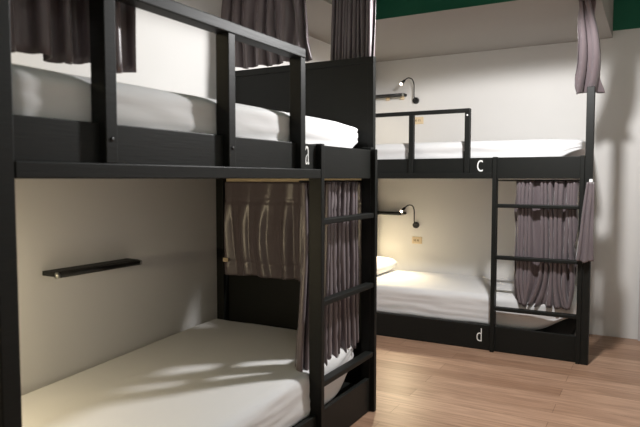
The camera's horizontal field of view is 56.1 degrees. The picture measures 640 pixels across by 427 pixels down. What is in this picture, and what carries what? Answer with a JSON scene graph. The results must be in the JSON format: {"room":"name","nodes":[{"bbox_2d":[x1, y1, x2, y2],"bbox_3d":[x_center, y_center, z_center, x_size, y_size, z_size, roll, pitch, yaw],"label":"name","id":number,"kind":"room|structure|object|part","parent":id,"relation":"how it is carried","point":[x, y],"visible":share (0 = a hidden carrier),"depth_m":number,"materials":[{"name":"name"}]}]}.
{"room":"dormitory","nodes":[
{"label":"dormitory","id":0,"kind":"room"},
{"bbox_2d":[11,0,330,395],"bbox_3d":[-1.161,-0.375,2.994,0.100,3.000,6.930,2,4,29],"label":"wall","id":1,"kind":"structure","parent":0,"point":[72,325],"depth_m":3.17,"materials":[{"name":"white paint"}]},
{"bbox_2d":[42,258,141,278],"bbox_3d":[-1.097,0.265,2.930,0.110,0.029,0.505,2,4,29],"label":"wall shelf","id":2,"kind":"object","parent":1,"relation":"attached to","point":[121,263],"visible":1,"depth_m":2.87,"materials":[{"name":"black wood"}]},
{"bbox_2d":[221,0,311,68],"bbox_3d":[-0.334,-1.117,3.629,0.653,0.451,0.066,2,4,29],"label":"curtain","id":3,"kind":"object","parent":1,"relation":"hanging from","point":[284,20],"visible":0.69,"depth_m":3.61,"materials":[{"name":"grey fabric"}]},
{"bbox_2d":[306,0,331,28],"bbox_3d":[-1.221,-1.542,2.140,0.560,0.570,5.300,2,4,29],"label":"trim","id":4,"kind":"structure","parent":1,"relation":"attached to","point":[319,12],"depth_m":4.12,"materials":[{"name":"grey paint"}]},
{"bbox_2d":[350,334,639,426],"bbox_3d":[0.534,1.207,2.141,3.980,0.060,6.930,2,4,29],"label":"floor","id":5,"kind":"structure","parent":0,"point":[419,383],"depth_m":3.75,"materials":[{"name":"brown wood"}]},
{"bbox_2d":[0,0,377,426],"bbox_3d":[-0.685,0.161,2.644,1.098,1.970,2.232,2,4,29],"label":"bunk bed","id":6,"kind":"object","parent":5,"relation":"on","point":[343,91],"visible":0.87,"depth_m":2.34,"materials":[{"name":"black wood"}]},
{"bbox_3d":[-0.762,0.236,1.441,0.055,1.960,0.050,2,4,29],"label":"corner post","id":7,"kind":"part","parent":6,"relation":"part of","materials":[{"name":"black wood"}]},
{"bbox_3d":[-0.608,-0.378,1.685,0.058,0.475,0.042,2,4,29],"label":"guard post","id":8,"kind":"part","parent":6,"relation":"part of","materials":[{"name":"black wood"}]},
{"bbox_2d":[11,63,357,147],"bbox_3d":[-0.702,-0.339,2.631,1.025,0.246,2.090,2,4,29],"label":"mattress","id":9,"kind":"object","parent":6,"relation":"on","point":[37,92],"visible":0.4,"depth_m":1.91,"materials":[{"name":"white fabric"}]},
{"bbox_2d":[21,319,353,426],"bbox_3d":[-0.712,0.853,2.681,1.027,0.261,2.045,2,4,29],"label":"mattress","id":10,"kind":"object","parent":6,"relation":"on","point":[215,372],"visible":0.89,"depth_m":2.71,"materials":[{"name":"white fabric"}]},
{"bbox_3d":[-0.423,-0.655,2.002,0.062,0.040,1.377,2,4,29],"label":"guard rail","id":11,"kind":"part","parent":6,"relation":"part of","materials":[{"name":"black wood"}]},
{"bbox_3d":[-0.624,0.427,3.842,0.055,1.300,0.050,2,4,29],"label":"corner post","id":12,"kind":"part","parent":6,"relation":"part of","materials":[{"name":"black wood"}]},
{"bbox_3d":[-0.340,-0.406,2.166,0.058,0.475,0.040,2,4,29],"label":"guard post","id":13,"kind":"part","parent":6,"relation":"part of","materials":[{"name":"black wood"}]},
{"bbox_2d":[223,182,361,284],"bbox_3d":[-0.187,0.108,3.581,1.008,0.591,0.051,2,4,28],"label":"curtain","id":14,"kind":"object","parent":6,"relation":"hanging from","point":[263,220],"visible":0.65,"depth_m":3.67,"materials":[{"name":"grey fabric"}]},
{"bbox_3d":[-0.164,0.696,3.645,1.066,0.685,0.034,2,4,29],"label":"footboard","id":15,"kind":"part","parent":6,"relation":"part of","materials":[{"name":"black wood"}]},
{"bbox_3d":[-0.097,-0.432,2.600,0.058,0.475,0.040,2,4,29],"label":"guard post","id":16,"kind":"part","parent":6,"relation":"part of","materials":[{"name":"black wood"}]},
{"bbox_2d":[295,183,308,371],"bbox_3d":[-0.078,0.325,2.873,0.069,0.951,0.136,2,4,29],"label":"curtain","id":17,"kind":"object","parent":6,"relation":"hanging from","point":[302,339],"visible":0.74,"depth_m":2.84,"materials":[{"name":"grey fabric"}]},
{"bbox_3d":[-0.164,-0.544,3.572,1.066,0.670,0.034,2,4,29],"label":"panel","id":18,"kind":"part","parent":6,"relation":"part of","materials":[{"name":"black wood"}]},
{"bbox_3d":[-0.016,0.408,2.802,0.068,1.459,0.030,2,4,29],"label":"ladder rail","id":19,"kind":"part","parent":6,"relation":"part of","materials":[{"name":"black wood"}]},
{"bbox_3d":[0.068,-0.164,3.061,0.012,0.012,0.660,2,4,29],"label":"curtain rod","id":20,"kind":"part","parent":6,"relation":"part of","materials":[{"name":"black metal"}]},
{"bbox_2d":[324,182,358,365],"bbox_3d":[0.104,0.293,3.152,0.083,0.919,0.443,2,4,29],"label":"curtain","id":21,"kind":"object","parent":6,"relation":"hanging from","point":[341,244],"visible":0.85,"depth_m":3.10,"materials":[{"name":"grey fabric"}]},
{"bbox_3d":[0.264,0.371,3.343,0.055,1.470,0.050,2,4,29],"label":"corner post","id":22,"kind":"part","parent":6,"relation":"part of","materials":[{"name":"black wood"}]},
{"bbox_3d":[0.279,0.377,3.330,0.068,1.459,0.030,2,4,29],"label":"ladder rail","id":23,"kind":"part","parent":6,"relation":"part of","materials":[{"name":"black wood"}]},
{"bbox_2d":[376,86,595,364],"bbox_3d":[1.193,0.045,5.024,2.052,1.925,0.930,2,4,29],"label":"bunk bed","id":24,"kind":"object","parent":5,"relation":"on","point":[567,339],"visible":0.64,"depth_m":4.45,"materials":[{"name":"black wood"}]},
{"bbox_3d":[0.725,-0.546,4.742,0.038,0.454,0.038,2,4,29],"label":"guard post","id":25,"kind":"part","parent":24,"relation":"part of","materials":[{"name":"black wood"}]},
{"bbox_3d":[0.628,-0.791,4.782,1.153,0.030,0.042,2,4,29],"label":"guard rail","id":26,"kind":"part","parent":24,"relation":"part of","materials":[{"name":"black wood"}]},
{"bbox_3d":[1.114,-0.533,4.526,0.040,0.454,0.038,2,4,29],"label":"guard post","id":27,"kind":"part","parent":24,"relation":"part of","materials":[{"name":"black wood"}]},
{"bbox_2d":[377,270,576,329],"bbox_3d":[1.182,0.710,5.103,1.905,0.264,0.827,2,4,29],"label":"mattress","id":28,"kind":"object","parent":24,"relation":"on","point":[451,297],"visible":0.62,"depth_m":4.79,"materials":[{"name":"white fabric"}]},
{"bbox_2d":[377,256,396,274],"bbox_3d":[0.478,0.484,5.558,0.300,0.157,0.550,2,4,29],"label":"pillow","id":29,"kind":"object","parent":28,"relation":"on","point":[384,264],"visible":0.38,"depth_m":5.50,"materials":[{"name":"white fabric"}]},
{"bbox_2d":[375,139,585,158],"bbox_3d":[1.186,-0.474,5.020,1.925,0.237,0.850,2,4,29],"label":"mattress","id":30,"kind":"object","parent":24,"relation":"on","point":[530,147],"visible":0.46,"depth_m":4.50,"materials":[{"name":"white fabric"}]},
{"bbox_3d":[1.301,0.310,4.486,0.030,1.459,0.068,2,4,29],"label":"ladder rail","id":31,"kind":"part","parent":24,"relation":"part of","materials":[{"name":"black wood"}]},
{"bbox_3d":[1.604,-0.239,4.363,0.687,0.012,0.012,2,4,29],"label":"curtain rod","id":32,"kind":"part","parent":24,"relation":"part of","materials":[{"name":"black metal"}]},
{"bbox_2d":[514,181,578,309],"bbox_3d":[1.629,0.228,4.353,0.447,0.930,0.090,2,4,29],"label":"curtain","id":33,"kind":"object","parent":24,"relation":"hanging from","point":[540,233],"visible":0.94,"depth_m":4.34,"materials":[{"name":"grey fabric"}]},
{"bbox_3d":[2.008,0.925,4.657,0.030,0.170,0.867,2,4,29],"label":"footboard","id":34,"kind":"part","parent":24,"relation":"part of","materials":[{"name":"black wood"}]},
{"bbox_3d":[1.822,0.327,4.196,0.030,1.459,0.068,2,4,29],"label":"ladder rail","id":35,"kind":"part","parent":24,"relation":"part of","materials":[{"name":"black wood"}]},
{"bbox_3d":[1.855,0.096,4.158,0.050,1.925,0.055,2,4,29],"label":"corner post","id":36,"kind":"part","parent":24,"relation":"part of","materials":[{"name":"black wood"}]},
{"bbox_3d":[1.846,-0.221,4.086,0.024,0.026,0.022,2,4,29],"label":"curtain hook","id":37,"kind":"object","parent":24,"relation":"attached to","visible":0},
{"bbox_2d":[576,182,594,262],"bbox_3d":[1.813,0.063,4.097,0.113,0.554,0.034,1,4,18],"label":"curtain","id":38,"kind":"object","parent":37,"relation":"hanging from","point":[585,252],"visible":1,"depth_m":4.09,"materials":[{"name":"grey fabric"}]},
{"bbox_2d":[376,28,639,339],"bbox_3d":[2.196,-0.494,5.029,3.780,3.000,0.100,2,4,29],"label":"wall","id":39,"kind":"structure","parent":0,"point":[521,93],"depth_m":5.29,"materials":[{"name":"white paint"}]},
{"bbox_2d":[376,93,406,100],"bbox_3d":[0.655,-1.111,5.736,0.335,0.051,0.106,2,4,29],"label":"wall shelf","id":40,"kind":"object","parent":39,"relation":"attached to","point":[401,95],"visible":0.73,"depth_m":5.70,"materials":[{"name":"black wood"}]},
{"bbox_2d":[377,211,405,214],"bbox_3d":[0.657,-0.002,5.799,0.340,0.029,0.106,2,4,29],"label":"wall shelf","id":41,"kind":"object","parent":39,"relation":"attached to","point":[378,212],"visible":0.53,"depth_m":5.74,"materials":[{"name":"black wood"}]},
{"bbox_2d":[400,77,418,103],"bbox_3d":[0.833,-1.145,5.585,0.219,0.233,0.064,-3,5,-43],"label":"reading lamp","id":42,"kind":"object","parent":39,"relation":"attached to","point":[415,100],"visible":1,"depth_m":5.61,"materials":[{"name":"black metal"}]},
{"bbox_2d":[400,204,418,227],"bbox_3d":[0.844,0.030,5.648,0.219,0.233,0.064,-3,5,-43],"label":"reading lamp","id":43,"kind":"object","parent":39,"relation":"attached to","point":[415,224],"visible":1,"depth_m":5.66,"materials":[{"name":"black metal"}]},
{"bbox_2d":[412,237,421,243],"bbox_3d":[0.924,0.255,5.719,0.100,0.066,0.011,2,4,29],"label":"power outlet","id":44,"kind":"object","parent":39,"relation":"attached to","point":[415,240],"visible":1,"depth_m":5.71,"materials":[{"name":"beige plastic"}]},
{"bbox_2d":[415,117,423,123],"bbox_3d":[0.927,-0.876,5.652,0.100,0.066,0.011,2,4,29],"label":"power outlet","id":45,"kind":"object","parent":39,"relation":"attached to","point":[418,120],"visible":0.73,"depth_m":5.64,"materials":[{"name":"beige plastic"}]},
{"bbox_2d":[308,0,613,61],"bbox_3d":[1.090,-1.692,4.700,2.100,0.570,1.430,2,4,29],"label":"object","id":46,"kind":"structure","parent":39,"relation":"attached to","point":[405,29],"depth_m":4.47,"materials":[{"name":"grey paint"}]},
{"bbox_2d":[574,0,604,93],"bbox_3d":[1.781,-1.094,3.992,0.196,0.541,0.454,2,4,29],"label":"curtain","id":47,"kind":"object","parent":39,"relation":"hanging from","point":[588,67],"visible":0.96,"depth_m":3.99,"materials":[{"name":"grey fabric"}]},
{"bbox_2d":[613,0,639,30],"bbox_3d":[3.086,-1.702,4.398,1.680,0.515,0.012,2,4,29],"label":"trim","id":48,"kind":"structure","parent":39,"relation":"attached to","point":[626,13],"depth_m":4.76,"materials":[{"name":"green paint"}]},
{"bbox_2d":[638,280,639,340],"bbox_3d":[2.957,-0.024,4.532,0.930,2.120,0.075,2,4,29],"label":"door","id":49,"kind":"structure","parent":39,"relation":"in","point":[639,280],"depth_m":4.80,"materials":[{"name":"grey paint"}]},
{"bbox_3d":[0.534,-1.847,1.962,3.980,0.060,6.930,2,4,29],"label":"ceiling","id":50,"kind":"structure","parent":0,"visible":0},
{"bbox_2d":[10,0,135,73],"bbox_3d":[-0.699,-1.106,1.646,0.075,1.379,0.452,2,4,29],"label":"curtain","id":51,"kind":"object","parent":50,"relation":"hanging from","point":[59,30],"visible":0.7,"depth_m":1.65,"materials":[{"name":"grey fabric"}]},
{"bbox_2d":[330,0,375,59],"bbox_3d":[0.187,-1.346,3.417,0.282,1.107,0.071,2,4,29],"label":"curtain","id":52,"kind":"object","parent":50,"relation":"hanging from","point":[353,22],"visible":0.8,"depth_m":3.42,"materials":[{"name":"grey fabric"}]}
]}

